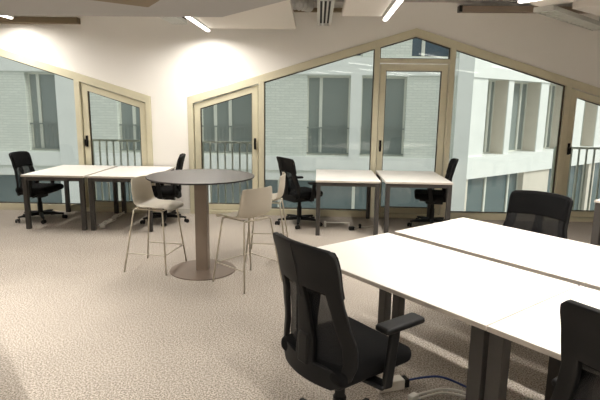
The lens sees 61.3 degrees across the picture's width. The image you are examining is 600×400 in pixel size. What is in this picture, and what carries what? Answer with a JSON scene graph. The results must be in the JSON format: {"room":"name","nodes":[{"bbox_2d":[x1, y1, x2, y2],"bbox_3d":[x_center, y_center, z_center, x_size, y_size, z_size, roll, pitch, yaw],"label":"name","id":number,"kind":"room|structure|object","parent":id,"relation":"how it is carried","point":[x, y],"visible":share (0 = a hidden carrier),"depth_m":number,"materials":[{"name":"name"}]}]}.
{"room":"open-plan office","nodes":[
{"label":"open-plan office","id":0,"kind":"room"},
{"bbox_2d":[0,210,592,399],"bbox_3d":[0.025,1.474,1.658,14.400,0.120,12.720,1,11,2],"label":"floor","id":1,"kind":"structure","parent":0,"point":[75,325],"depth_m":4.02,"materials":[{"name":"beige carpet"}]},
{"bbox_2d":[9,151,67,223],"bbox_3d":[-3.788,-0.206,7.345,0.683,0.986,0.686,2,11,4],"label":"office chair","id":2,"kind":"object","parent":1,"relation":"on","point":[21,161],"visible":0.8,"depth_m":7.28,"materials":[{"name":"black fabric"}]},
{"bbox_2d":[20,165,118,229],"bbox_3d":[-3.260,-0.068,7.317,0.839,0.740,1.167,1,11,2],"label":"desk","id":3,"kind":"object","parent":1,"relation":"on","point":[66,173],"visible":0.96,"depth_m":6.82,"materials":[{"name":"white laminate"}]},
{"bbox_2d":[98,212,124,228],"bbox_3d":[-2.718,0.280,7.320,0.100,0.065,0.873,1,11,-1],"label":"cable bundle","id":4,"kind":"object","parent":1,"relation":"on","point":[102,225],"visible":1,"depth_m":7.22,"materials":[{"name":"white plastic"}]},
{"bbox_2d":[87,166,175,231],"bbox_3d":[-2.368,-0.050,7.287,0.849,0.740,1.167,1,11,2],"label":"desk","id":5,"kind":"object","parent":1,"relation":"on","point":[122,174],"visible":0.7,"depth_m":6.82,"materials":[{"name":"white laminate"}]},
{"bbox_2d":[124,175,186,274],"bbox_3d":[-1.501,0.237,5.254,0.485,0.943,0.506,3,11,11],"label":"bar stool","id":6,"kind":"object","parent":1,"relation":"on","point":[143,196],"visible":0.98,"depth_m":5.25,"materials":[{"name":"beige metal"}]},
{"bbox_2d":[140,153,188,226],"bbox_3d":[-1.951,-0.167,7.274,0.683,0.986,0.686,-1,11,-11],"label":"office chair","id":7,"kind":"object","parent":1,"relation":"on","point":[160,191],"visible":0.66,"depth_m":7.17,"materials":[{"name":"black fabric"}]},
{"bbox_2d":[146,169,253,280],"bbox_3d":[-0.999,0.239,5.171,1.066,0.987,1.066,1,11,2],"label":"round table","id":8,"kind":"object","parent":1,"relation":"on","point":[202,268],"visible":0.94,"depth_m":5.11,"materials":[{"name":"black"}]},
{"bbox_2d":[212,186,282,293],"bbox_3d":[-0.506,0.327,4.847,0.485,0.943,0.506,10,14,42],"label":"bar stool","id":9,"kind":"object","parent":1,"relation":"on","point":[257,202],"visible":1,"depth_m":4.67,"materials":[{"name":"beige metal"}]},
{"bbox_2d":[245,172,287,260],"bbox_3d":[-0.361,0.168,5.704,0.485,0.943,0.506,1,11,2],"label":"bar stool","id":10,"kind":"object","parent":1,"relation":"on","point":[275,196],"visible":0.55,"depth_m":5.54,"materials":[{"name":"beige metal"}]},
{"bbox_2d":[275,156,322,228],"bbox_3d":[-0.018,-0.140,7.274,0.682,0.986,0.687,-6,12,-31],"label":"office chair","id":11,"kind":"object","parent":1,"relation":"on","point":[293,192],"visible":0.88,"depth_m":7.07,"materials":[{"name":"black fabric"}]},
{"bbox_2d":[324,221,349,227],"bbox_3d":[0.524,0.344,7.191,0.365,0.080,0.050,1,11,2],"label":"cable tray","id":12,"kind":"object","parent":1,"relation":"on","point":[325,222],"visible":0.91,"depth_m":7.17,"materials":[{"name":"metal"}]},
{"bbox_2d":[315,169,380,235],"bbox_3d":[0.641,0.011,7.188,0.841,0.740,1.167,1,11,2],"label":"desk","id":13,"kind":"object","parent":1,"relation":"on","point":[324,177],"visible":0.99,"depth_m":6.67,"materials":[{"name":"white laminate"}]},
{"bbox_2d":[273,232,424,399],"bbox_3d":[0.192,0.691,2.504,0.683,1.113,0.687,-7,13,-36],"label":"office chair","id":14,"kind":"object","parent":1,"relation":"on","point":[331,349],"visible":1,"depth_m":2.28,"materials":[{"name":"black plastic"}]},
{"bbox_2d":[375,375,409,392],"bbox_3d":[0.564,1.121,3.093,0.205,0.062,0.070,-3,11,-18],"label":"box","id":15,"kind":"object","parent":1,"relation":"on","point":[399,382],"visible":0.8,"depth_m":3.07,"materials":[{"name":"white plastic"}]},
{"bbox_2d":[401,375,409,387],"bbox_3d":[0.645,1.118,3.119,0.035,0.052,0.060,-3,11,-18],"label":"socket","id":16,"kind":"object","parent":15,"relation":"attached to","point":[405,381],"depth_m":3.09,"materials":[{"name":"black plastic"}]},
{"bbox_2d":[408,392,418,399],"bbox_3d":[0.666,1.157,2.975,0.060,0.034,0.040,-7,13,-37],"label":"plug","id":17,"kind":"object","parent":1,"relation":"on","point":[412,396],"visible":1,"depth_m":2.96,"materials":[{"name":"white plastic"}]},
{"bbox_2d":[376,170,453,233],"bbox_3d":[1.555,0.029,7.157,0.867,0.740,1.167,1,11,2],"label":"desk","id":18,"kind":"object","parent":1,"relation":"on","point":[397,179],"visible":0.82,"depth_m":6.62,"materials":[{"name":"white laminate"}]},
{"bbox_2d":[407,158,458,226],"bbox_3d":[1.903,-0.104,7.223,0.682,0.986,0.687,3,11,12],"label":"office chair","id":19,"kind":"object","parent":1,"relation":"on","point":[430,196],"visible":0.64,"depth_m":7.14,"materials":[{"name":"black fabric"}]},
{"bbox_2d":[409,375,465,387],"bbox_3d":[1.039,1.143,3.023,0.781,0.048,0.114,6,12,24],"label":"cable","id":20,"kind":"object","parent":1,"relation":"on","point":[430,376],"visible":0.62,"depth_m":3.14,"materials":[{"name":"blue plastic"}]},
{"bbox_2d":[418,388,465,395],"bbox_3d":[1.015,1.165,2.944,0.688,0.034,0.128,4,11,19],"label":"cable","id":21,"kind":"object","parent":1,"relation":"on","point":[435,389],"visible":0.68,"depth_m":3.03,"materials":[{"name":"white plastic"}]},
{"bbox_2d":[418,392,465,399],"bbox_3d":[1.012,1.176,2.911,0.644,0.023,0.128,5,11,21],"label":"cable","id":22,"kind":"object","parent":1,"relation":"on","point":[436,393],"visible":0.87,"depth_m":3.00,"materials":[{"name":"white plastic"}]},
{"bbox_2d":[317,233,578,399],"bbox_3d":[0.747,0.768,3.146,0.892,0.740,1.417,-7,13,-37],"label":"desk","id":23,"kind":"object","parent":1,"relation":"on","point":[480,293],"visible":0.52,"depth_m":2.84,"materials":[{"name":"white laminate"}]},
{"bbox_2d":[392,217,599,318],"bbox_3d":[1.513,0.671,3.724,0.892,0.740,1.417,-7,13,-37],"label":"desk","id":24,"kind":"object","parent":1,"relation":"on","point":[575,262],"visible":0.6,"depth_m":3.56,"materials":[{"name":"white laminate"}]},
{"bbox_2d":[502,190,572,238],"bbox_3d":[1.760,0.475,3.990,0.682,1.033,0.687,-8,14,-41],"label":"office chair","id":25,"kind":"object","parent":1,"relation":"on","point":[546,213],"visible":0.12,"depth_m":4.08,"materials":[{"name":"black fabric"}]},
{"bbox_2d":[484,286,599,399],"bbox_3d":[1.612,0.988,2.037,0.892,0.740,1.417,-7,13,-37],"label":"desk","id":26,"kind":"object","parent":1,"relation":"on","point":[537,327],"visible":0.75,"depth_m":2.26,"materials":[{"name":"white laminate"}]},
{"bbox_2d":[551,299,599,399],"bbox_3d":[1.170,0.853,1.744,0.683,1.101,0.687,-7,13,-36],"label":"office chair","id":27,"kind":"object","parent":1,"relation":"on","point":[578,378],"visible":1,"depth_m":1.65,"materials":[{"name":"black plastic"}]},
{"bbox_2d":[585,277,599,290],"bbox_3d":[2.378,0.890,2.616,0.892,0.740,1.417,-7,13,-37],"label":"desk","id":28,"kind":"object","parent":1,"relation":"on","point":[594,284],"visible":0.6,"depth_m":2.82,"materials":[{"name":"white laminate"}]},
{"bbox_2d":[590,199,599,245],"bbox_3d":[3.890,0.431,5.184,0.802,0.740,1.402,-7,13,-37],"label":"desk","id":29,"kind":"object","parent":1,"relation":"on","point":[595,236],"visible":0.6,"depth_m":5.44,"materials":[{"name":"grey metal"}]},
{"bbox_2d":[0,1,599,208],"bbox_3d":[0.283,-1.334,7.742,14.400,3.170,0.280,1,11,2],"label":"wall","id":30,"kind":"structure","parent":0,"point":[168,63],"depth_m":7.48,"materials":[{"name":"white paint"}]},
{"bbox_2d":[0,17,80,23],"bbox_3d":[-4.722,-2.660,7.479,2.960,0.085,0.108,1,11,2],"label":"conduit","id":31,"kind":"object","parent":30,"relation":"attached to","point":[16,20],"visible":1,"depth_m":7.40,"materials":[{"name":"brown"}]},
{"bbox_2d":[0,48,154,212],"bbox_3d":[-3.695,-1.144,7.819,2.872,2.659,0.125,1,11,2],"label":"window","id":32,"kind":"structure","parent":30,"relation":"in","point":[77,78],"depth_m":7.69,"materials":[{"name":"beige metal"}]},
{"bbox_2d":[81,83,147,207],"bbox_3d":[-2.845,-0.826,7.824,0.972,1.919,0.140,1,11,2],"label":"door","id":33,"kind":"structure","parent":32,"relation":"in","point":[85,88],"depth_m":7.76,"materials":[{"name":"beige wood"}]},
{"bbox_2d":[92,139,141,200],"bbox_3d":[-2.805,-0.407,8.130,1.070,1.120,0.040,1,11,2],"label":"balcony railing","id":34,"kind":"object","parent":30,"relation":"in","point":[93,140],"visible":0.2,"depth_m":8.07,"materials":[{"name":"grey metal"}]},
{"bbox_2d":[155,208,189,212],"bbox_3d":[-1.999,0.168,7.956,0.555,0.075,0.014,1,11,2],"label":"baseboard","id":35,"kind":"structure","parent":30,"relation":"attached to","point":[179,209],"depth_m":7.95,"materials":[{"name":"white plastic"}]},
{"bbox_2d":[202,141,251,202],"bbox_3d":[-1.131,-0.373,8.075,1.120,1.120,0.040,1,11,2],"label":"balcony railing","id":36,"kind":"object","parent":30,"relation":"in","point":[203,142],"visible":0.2,"depth_m":8.02,"materials":[{"name":"grey metal"}]},
{"bbox_2d":[293,8,341,12],"bbox_3d":[0.371,-2.729,7.279,1.350,0.045,0.108,1,11,2],"label":"conduit","id":37,"kind":"object","parent":30,"relation":"attached to","point":[339,10],"visible":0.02,"depth_m":7.23,"materials":[{"name":"brown metal"}]},
{"bbox_2d":[187,28,599,221],"bbox_3d":[1.670,-1.111,7.628,6.742,2.811,0.125,1,11,2],"label":"window","id":38,"kind":"structure","parent":30,"relation":"in","point":[568,84],"depth_m":7.52,"materials":[{"name":"beige metal"}]},
{"bbox_2d":[194,85,258,209],"bbox_3d":[-1.126,-0.791,7.768,0.967,1.918,0.140,1,11,2],"label":"door","id":39,"kind":"structure","parent":38,"relation":"in","point":[253,90],"depth_m":7.72,"materials":[{"name":"beige wood"}]},
{"bbox_2d":[374,64,448,213],"bbox_3d":[1.666,-0.894,7.645,0.994,2.242,0.140,1,11,2],"label":"door","id":40,"kind":"structure","parent":38,"relation":"in","point":[442,68],"depth_m":7.58,"materials":[{"name":"beige metal"}]},
{"bbox_2d":[561,89,599,216],"bbox_3d":[4.455,-0.678,7.583,0.967,1.918,0.140,1,11,2],"label":"door","id":41,"kind":"structure","parent":38,"relation":"in","point":[576,94],"depth_m":7.55,"materials":[{"name":"beige metal"}]},
{"bbox_2d":[457,5,589,13],"bbox_3d":[3.224,-2.699,7.178,1.940,0.084,0.110,1,11,2],"label":"conduit","id":42,"kind":"object","parent":30,"relation":"attached to","point":[460,9],"visible":0.6,"depth_m":7.14,"materials":[{"name":"brown metal"}]},
{"bbox_2d":[549,147,599,209],"bbox_3d":[4.470,-0.261,7.889,1.110,1.120,0.040,1,11,2],"label":"balcony railing","id":43,"kind":"object","parent":30,"relation":"in","point":[572,148],"visible":0.45,"depth_m":7.86,"materials":[{"name":"grey metal"}]},
{"bbox_2d":[313,0,572,2],"bbox_3d":[0.076,-1.826,1.194,14.400,0.200,13.020,1,11,2],"label":"ceiling","id":44,"kind":"structure","parent":0,"point":[458,1],"depth_m":7.16,"materials":[{"name":"grey paint"}]},
{"bbox_2d":[0,0,285,16],"bbox_3d":[-2.697,-1.851,3.246,7.921,0.582,4.460,1,11,2],"label":"ceiling panel","id":45,"kind":"object","parent":44,"relation":"hanging from","point":[127,8],"visible":1,"depth_m":4.89,"materials":[{"name":"grey"}]},
{"bbox_2d":[160,17,186,23],"bbox_3d":[-1.708,-2.583,6.681,0.220,0.380,0.850,1,11,2],"label":"ceiling panel","id":46,"kind":"object","parent":44,"relation":"in","point":[172,20],"visible":0.43,"depth_m":6.87,"materials":[{"name":"white metal"}]},
{"bbox_2d":[185,17,210,31],"bbox_3d":[-1.320,-2.499,6.505,0.060,0.470,1.320,1,11,2],"label":"ceiling lamp","id":47,"kind":"object","parent":44,"relation":"hanging from","point":[196,21],"visible":0.41,"depth_m":6.55,"materials":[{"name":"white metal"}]},
{"bbox_2d":[195,0,295,28],"bbox_3d":[-0.681,-2.399,5.924,1.230,0.435,2.270,1,11,2],"label":"ceiling panel","id":48,"kind":"object","parent":44,"relation":"hanging from","point":[280,15],"visible":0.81,"depth_m":6.30,"materials":[{"name":"white"}]},
{"bbox_2d":[291,0,313,11],"bbox_3d":[-0.221,-2.494,6.293,0.235,0.174,1.039,9,14,38],"label":"flexible duct","id":49,"kind":"object","parent":44,"relation":"hanging from","point":[303,5],"visible":0.63,"depth_m":6.51,"materials":[{"name":"silver metal"}]},
{"bbox_2d":[317,0,334,25],"bbox_3d":[0.313,-2.483,6.269,0.190,0.370,1.750,1,11,2],"label":"ceiling vent","id":50,"kind":"object","parent":44,"relation":"in","point":[325,8],"visible":1,"depth_m":6.19,"materials":[{"name":"white metal"}]},
{"bbox_2d":[342,0,391,16],"bbox_3d":[0.686,-2.172,4.812,0.465,0.435,2.300,1,11,2],"label":"ceiling panel","id":51,"kind":"object","parent":44,"relation":"hanging from","point":[350,7],"visible":1,"depth_m":5.45,"materials":[{"name":"white"}]},
{"bbox_2d":[383,0,402,20],"bbox_3d":[0.998,-2.249,5.346,0.060,0.470,1.420,1,11,2],"label":"ceiling lamp","id":52,"kind":"object","parent":44,"relation":"hanging from","point":[394,5],"visible":1,"depth_m":5.41,"materials":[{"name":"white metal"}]},
{"bbox_2d":[517,0,538,2],"bbox_3d":[2.532,-2.049,4.388,0.060,0.470,1.320,-7,13,-37],"label":"ceiling lamp","id":53,"kind":"object","parent":44,"relation":"hanging from","point":[519,1],"visible":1,"depth_m":4.87,"materials":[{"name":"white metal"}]},
{"bbox_2d":[527,0,582,6],"bbox_3d":[3.010,-2.030,4.226,0.440,0.435,2.260,-7,13,-37],"label":"ceiling panel","id":54,"kind":"object","parent":44,"relation":"hanging from","point":[540,3],"visible":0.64,"depth_m":5.05,"materials":[{"name":"white"}]},
{"bbox_2d":[533,5,599,30],"bbox_3d":[3.366,-2.390,6.150,1.900,0.425,0.220,-9,14,-42],"label":"ceiling vent","id":55,"kind":"object","parent":44,"relation":"in","point":[552,11],"visible":0.97,"depth_m":5.96,"materials":[{"name":"white metal"}]},
{"bbox_2d":[572,0,599,15],"bbox_3d":[3.914,-2.217,5.293,1.600,0.435,1.300,-7,13,-37],"label":"ceiling panel","id":56,"kind":"object","parent":44,"relation":"hanging from","point":[588,6],"visible":0.89,"depth_m":5.30,"materials":[{"name":"white"}]},
{"label":"outside","id":57,"kind":"structure","parent":0,"visible":0},
{"bbox_3d":[0.792,1.195,24.634,60.000,0.200,31.980,1,11,2],"label":"ground","id":58,"kind":"structure","parent":57,"visible":0},
{"bbox_2d":[0,38,599,211],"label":"window","id":59,"kind":"structure","parent":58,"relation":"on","point":[504,126],"depth_m":16.62,"materials":[{"name":"clear glass"}]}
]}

